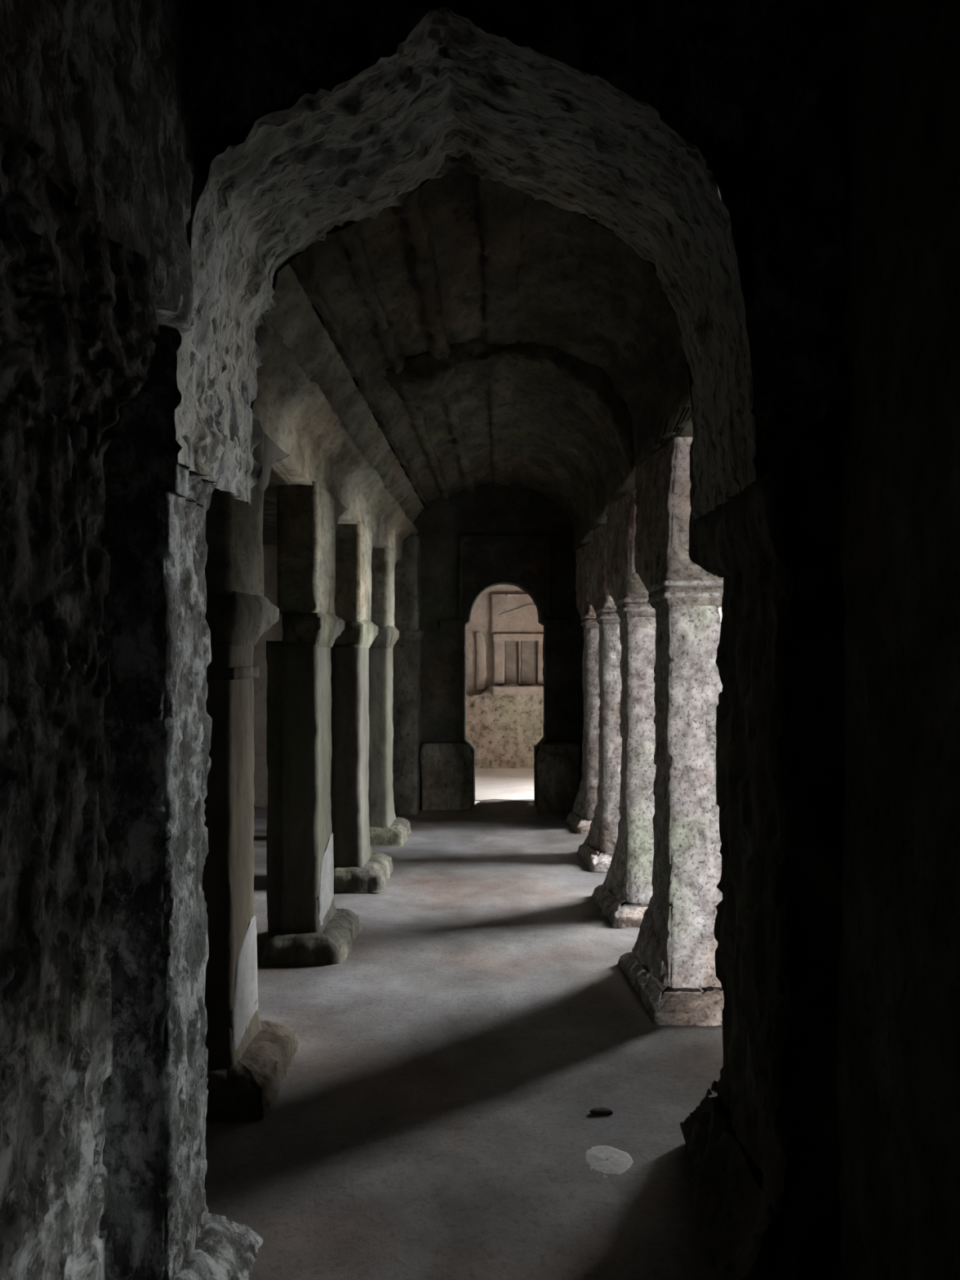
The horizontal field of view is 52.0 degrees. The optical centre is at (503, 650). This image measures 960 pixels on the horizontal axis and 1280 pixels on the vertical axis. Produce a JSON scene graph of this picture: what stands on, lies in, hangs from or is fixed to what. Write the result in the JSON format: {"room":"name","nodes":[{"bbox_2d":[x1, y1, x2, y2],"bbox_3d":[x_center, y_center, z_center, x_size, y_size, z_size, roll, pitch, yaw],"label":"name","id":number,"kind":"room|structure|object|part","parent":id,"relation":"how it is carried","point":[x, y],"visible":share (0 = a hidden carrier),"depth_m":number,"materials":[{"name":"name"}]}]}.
{"room":"stone cloister corridor","nodes":[
{"label":"stone cloister corridor","id":0,"kind":"room"},
{"bbox_2d":[262,498,276,544],"bbox_3d":[-2.075,-1.475,3.725,1.650,0.950,11.850,0,0,0],"label":"ceiling","id":1,"kind":"structure","parent":0,"point":[269,508],"depth_m":7.68,"materials":[{"name":"grey stone"}]},
{"bbox_2d":[252,301,404,563],"bbox_3d":[-1.084,-1.360,5.943,0.354,1.120,6.671,0,0,0],"label":"wall","id":2,"kind":"structure","parent":0,"point":[300,468],"depth_m":4.68,"materials":[{"name":"grey stone"}]},
{"bbox_2d":[191,146,424,547],"bbox_3d":[-0.872,-1.091,5.940,0.282,0.528,6.680,0,0,0],"label":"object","id":3,"kind":"structure","parent":2,"relation":"attached to","point":[302,369],"depth_m":4.62,"materials":[{"name":"grey stone"}]},
{"bbox_2d":[226,46,692,548],"bbox_3d":[0.027,-1.253,5.940,1.546,0.713,6.680,0,0,0],"label":"ceiling","id":4,"kind":"structure","parent":0,"point":[464,257],"depth_m":4.28,"materials":[{"name":"grey stone"}]},
{"bbox_2d":[383,337,634,476],"bbox_3d":[0.032,-1.295,5.223,1.581,0.748,0.556,0,0,0],"label":"arch","id":5,"kind":"object","parent":4,"relation":"attached to","point":[424,379],"visible":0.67,"depth_m":5.02,"materials":[{"name":"grey stone"}]},
{"bbox_2d":[204,799,723,1279],"bbox_3d":[-1.040,1.483,3.775,4.120,0.070,11.950,0,0,0],"label":"floor","id":6,"kind":"structure","parent":0,"point":[431,1118],"depth_m":3.38,"materials":[{"name":"grey concrete"}]},
{"bbox_2d":[0,0,196,1279],"bbox_3d":[-0.902,-0.100,1.395,0.629,3.200,1.432,0,0,0],"label":"wall","id":7,"kind":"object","parent":6,"relation":"on","point":[98,163],"visible":1,"depth_m":1.38,"materials":[{"name":"grey stone"}]},
{"bbox_2d":[99,316,263,1279],"bbox_3d":[-0.909,0.323,2.358,0.627,2.372,0.740,0,0,0],"label":"pier","id":8,"kind":"object","parent":6,"relation":"on","point":[156,1224],"visible":0.47,"depth_m":2.10,"materials":[{"name":"grey stone"}]},
{"bbox_2d":[201,431,300,1122],"bbox_3d":[-0.963,0.334,3.670,0.424,2.347,1.081,0,0,0],"label":"pillar","id":9,"kind":"structure","parent":6,"relation":"on","point":[250,1057],"depth_m":3.26,"materials":[{"name":"stone"}]},
{"bbox_2d":[259,480,362,966],"bbox_3d":[-0.968,0.332,5.218,0.449,2.343,1.136,0,0,0],"label":"pillar","id":10,"kind":"structure","parent":6,"relation":"on","point":[305,927],"depth_m":4.78,"materials":[{"name":"stone"}]},
{"bbox_2d":[330,520,393,893],"bbox_3d":[-0.962,0.332,6.664,0.427,2.347,1.153,0,0,0],"label":"pillar","id":11,"kind":"structure","parent":6,"relation":"on","point":[357,869],"depth_m":6.22,"materials":[{"name":"stone"}]},
{"bbox_2d":[368,545,411,846],"bbox_3d":[-0.968,0.331,8.093,0.418,2.349,1.118,0,0,0],"label":"pillar","id":12,"kind":"structure","parent":6,"relation":"on","point":[385,828],"depth_m":7.66,"materials":[{"name":"stone"}]},
{"bbox_2d":[392,535,424,814],"bbox_3d":[-0.924,0.225,9.085,0.373,2.550,0.389,0,0,0],"label":"pilaster","id":13,"kind":"object","parent":6,"relation":"on","point":[406,651],"visible":0.58,"depth_m":8.95,"materials":[{"name":"grey stone"}]},
{"bbox_2d":[419,742,472,810],"bbox_3d":[-0.530,1.185,9.172,0.494,0.654,0.175,0,0,0],"label":"block","id":14,"kind":"object","parent":6,"relation":"on","point":[446,768],"visible":0.92,"depth_m":9.11,"materials":[{"name":"grey stone"}]},
{"bbox_2d":[536,742,581,815],"bbox_3d":[0.506,1.184,9.081,0.407,0.655,0.360,0,0,0],"label":"block","id":15,"kind":"object","parent":6,"relation":"on","point":[558,779],"visible":0.89,"depth_m":8.93,"materials":[{"name":"grey stone"}]},
{"bbox_2d":[565,543,599,834],"bbox_3d":[0.772,0.296,8.531,0.463,2.446,0.993,0,0,0],"label":"pillar","id":16,"kind":"structure","parent":6,"relation":"on","point":[580,819],"depth_m":8.29,"materials":[{"name":"stone"}]},
{"bbox_3d":[0.818,-0.285,8.458,0.288,0.023,0.429,0,0,0],"label":"moulding","id":17,"kind":"part","parent":16,"relation":"part of","materials":[{"name":"stone"}]},
{"bbox_3d":[0.817,-0.235,8.459,0.288,0.023,0.430,0,0,0],"label":"moulding","id":18,"kind":"part","parent":16,"relation":"part of","materials":[{"name":"stone"}]},
{"bbox_2d":[577,523,622,873],"bbox_3d":[0.775,0.296,7.163,0.472,2.445,0.985,0,0,0],"label":"pillar","id":19,"kind":"structure","parent":6,"relation":"on","point":[597,851],"depth_m":6.93,"materials":[{"name":"stone"}]},
{"bbox_3d":[0.817,-0.285,7.096,0.292,0.024,0.423,0,0,0],"label":"moulding","id":20,"kind":"part","parent":19,"relation":"part of","materials":[{"name":"stone"}]},
{"bbox_3d":[0.817,-0.235,7.097,0.291,0.025,0.422,0,0,0],"label":"moulding","id":21,"kind":"part","parent":19,"relation":"part of","materials":[{"name":"stone"}]},
{"bbox_2d":[589,1106,613,1115],"bbox_3d":[0.317,1.494,3.191,0.076,0.024,0.038,0,0,0],"label":"pebble","id":22,"kind":"object","parent":6,"relation":"on","point":[597,1110],"visible":1,"depth_m":3.18,"materials":[{"name":"grey stone"}]},
{"bbox_2d":[586,1145,633,1177],"bbox_3d":[0.306,1.500,2.881,0.161,0.024,0.200,0,0,0],"label":"stone","id":23,"kind":"object","parent":6,"relation":"on","point":[618,1162],"visible":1,"depth_m":2.88,"materials":[{"name":"grey stone"}]},
{"bbox_2d":[591,489,656,928],"bbox_3d":[0.766,0.294,5.816,0.457,2.444,1.020,0,0,0],"label":"pillar","id":24,"kind":"structure","parent":6,"relation":"on","point":[625,893],"depth_m":5.56,"materials":[{"name":"stone"}]},
{"bbox_3d":[0.816,-0.285,5.746,0.290,0.024,0.463,0,0,0],"label":"moulding","id":25,"kind":"part","parent":24,"relation":"part of","materials":[{"name":"stone"}]},
{"bbox_3d":[0.817,-0.235,5.745,0.290,0.024,0.465,0,0,0],"label":"moulding","id":26,"kind":"part","parent":24,"relation":"part of","materials":[{"name":"stone"}]},
{"bbox_2d":[617,436,724,1026],"bbox_3d":[0.777,0.297,4.446,0.457,2.446,1.089,0,0,-3],"label":"pillar","id":27,"kind":"structure","parent":6,"relation":"on","point":[670,964],"depth_m":4.15,"materials":[{"name":"stone"}]},
{"bbox_3d":[0.816,-0.285,4.377,0.292,0.025,0.524,0,0,0],"label":"moulding","id":28,"kind":"part","parent":27,"relation":"part of","materials":[{"name":"stone"}]},
{"bbox_3d":[0.816,-0.235,4.376,0.292,0.025,0.527,0,0,0],"label":"moulding","id":29,"kind":"part","parent":27,"relation":"part of","materials":[{"name":"stone"}]},
{"bbox_2d":[677,259,846,1279],"bbox_3d":[0.740,0.287,2.649,0.602,2.487,1.111,0,0,0],"label":"pier","id":30,"kind":"object","parent":6,"relation":"on","point":[762,1146],"visible":0.47,"depth_m":2.17,"materials":[{"name":"grey stone"}]},
{"bbox_2d":[253,472,722,808],"bbox_3d":[1.150,-1.287,9.431,8.702,5.626,0.493,0,0,0],"label":"wall","id":31,"kind":"structure","parent":0,"point":[515,535],"depth_m":9.25,"materials":[{"name":"stone"}]},
{"bbox_3d":[-0.394,-0.710,9.232,0.056,0.740,0.063,0,0,0],"label":"panel moulding","id":32,"kind":"part","parent":31,"relation":"part of","materials":[{"name":"grey stone"}]},
{"bbox_3d":[-0.044,-1.550,9.230,1.406,0.060,0.071,0,0,0],"label":"cornice","id":33,"kind":"part","parent":31,"relation":"part of","materials":[{"name":"grey stone"}]},
{"bbox_3d":[0.017,-1.050,9.230,0.831,0.060,0.065,0,0,0],"label":"panel moulding","id":34,"kind":"part","parent":31,"relation":"part of","materials":[{"name":"grey stone"}]},
{"bbox_3d":[0.427,-0.710,9.233,0.053,0.740,0.061,0,0,0],"label":"panel moulding","id":35,"kind":"part","parent":31,"relation":"part of","materials":[{"name":"grey stone"}]},
{"bbox_2d":[475,768,533,799],"bbox_3d":[0.200,1.500,11.335,4.800,0.009,3.330,0,0,0],"label":"floor","id":36,"kind":"structure","parent":0,"point":[510,784],"depth_m":11.10,"materials":[{"name":"beige stone"}]},
{"bbox_2d":[466,584,543,768],"bbox_3d":[0.752,-0.300,12.844,5.925,3.601,0.641,0,0,0],"label":"wall","id":37,"kind":"structure","parent":0,"point":[504,731],"depth_m":12.57,"materials":[{"name":"stone"}]},
{"bbox_2d":[475,632,486,689],"bbox_3d":[-0.291,0.130,12.727,0.144,0.741,0.074,0,0,0],"label":"carved pilaster","id":38,"kind":"object","parent":37,"relation":"attached to","point":[481,661],"visible":1,"depth_m":12.70,"materials":[{"name":"stone"}]},
{"bbox_3d":[0.622,-0.475,12.731,1.571,0.510,0.096,0,0,0],"label":"raised panel","id":39,"kind":"part","parent":37,"relation":"part of","materials":[{"name":"stone"}]},
{"bbox_2d":[492,633,543,695],"bbox_3d":[0.530,0.170,12.617,1.349,0.780,0.288,0,0,0],"label":"window","id":40,"kind":"structure","parent":37,"relation":"in","point":[516,656],"depth_m":12.65,"materials":[{"name":"stone"}]},
{"bbox_3d":[-0.055,0.140,12.705,0.151,0.560,0.111,0,0,0],"label":"post","id":41,"kind":"part","parent":40,"relation":"part of","materials":[{"name":"stone"}]},
{"bbox_3d":[0.105,0.145,12.727,0.179,0.570,0.055,0,0,0],"label":"pane","id":42,"kind":"part","parent":40,"relation":"part of","materials":[{"name":"stone"}]},
{"bbox_3d":[0.530,0.505,12.565,1.349,0.110,0.183,0,0,0],"label":"sill","id":43,"kind":"part","parent":40,"relation":"part of","materials":[{"name":"stone"}]},
{"bbox_3d":[0.207,0.140,12.709,0.036,0.560,0.101,0,0,0],"label":"post","id":44,"kind":"part","parent":40,"relation":"part of","materials":[{"name":"stone"}]},
{"bbox_3d":[0.330,0.145,12.728,0.220,0.570,0.058,0,0,0],"label":"pane","id":45,"kind":"part","parent":40,"relation":"part of","materials":[{"name":"stone"}]},
{"bbox_3d":[0.482,0.140,12.705,0.097,0.560,0.113,0,0,0],"label":"post","id":46,"kind":"part","parent":40,"relation":"part of","materials":[{"name":"stone"}]},
{"bbox_2d":[582,626,584,757],"bbox_3d":[0.871,0.290,8.935,0.280,2.460,0.686,0,0,0],"label":"wall","id":47,"kind":"structure","parent":0,"point":[582,626],"depth_m":9.15,"materials":[{"name":"grey stone"}]},
{"bbox_2d":[573,364,693,553],"bbox_3d":[0.840,-1.420,5.946,0.385,1.000,6.666,0,0,0],"label":"wall","id":48,"kind":"structure","parent":0,"point":[646,434],"depth_m":4.60,"materials":[{"name":"grey stone"}]},
{"bbox_2d":[835,0,959,1279],"bbox_3d":[0.871,-0.185,-0.423,0.326,3.470,5.154,0,0,0],"label":"wall","id":49,"kind":"structure","parent":0,"point":[898,1099],"depth_m":1.80,"materials":[{"name":"grey stone"}]},
{"bbox_3d":[-1.085,-2.115,3.600,4.230,0.370,12.200,0,0,0],"label":"ceiling slab","id":50,"kind":"structure","parent":0,"visible":0},
{"bbox_2d":[142,0,847,520],"bbox_3d":[0.000,-1.144,2.392,2.067,1.571,0.686,0,0,0],"label":"arch","id":51,"kind":"object","parent":50,"relation":"attached to","point":[744,160],"visible":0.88,"depth_m":2.10,"materials":[{"name":"grey stone"}]}
]}

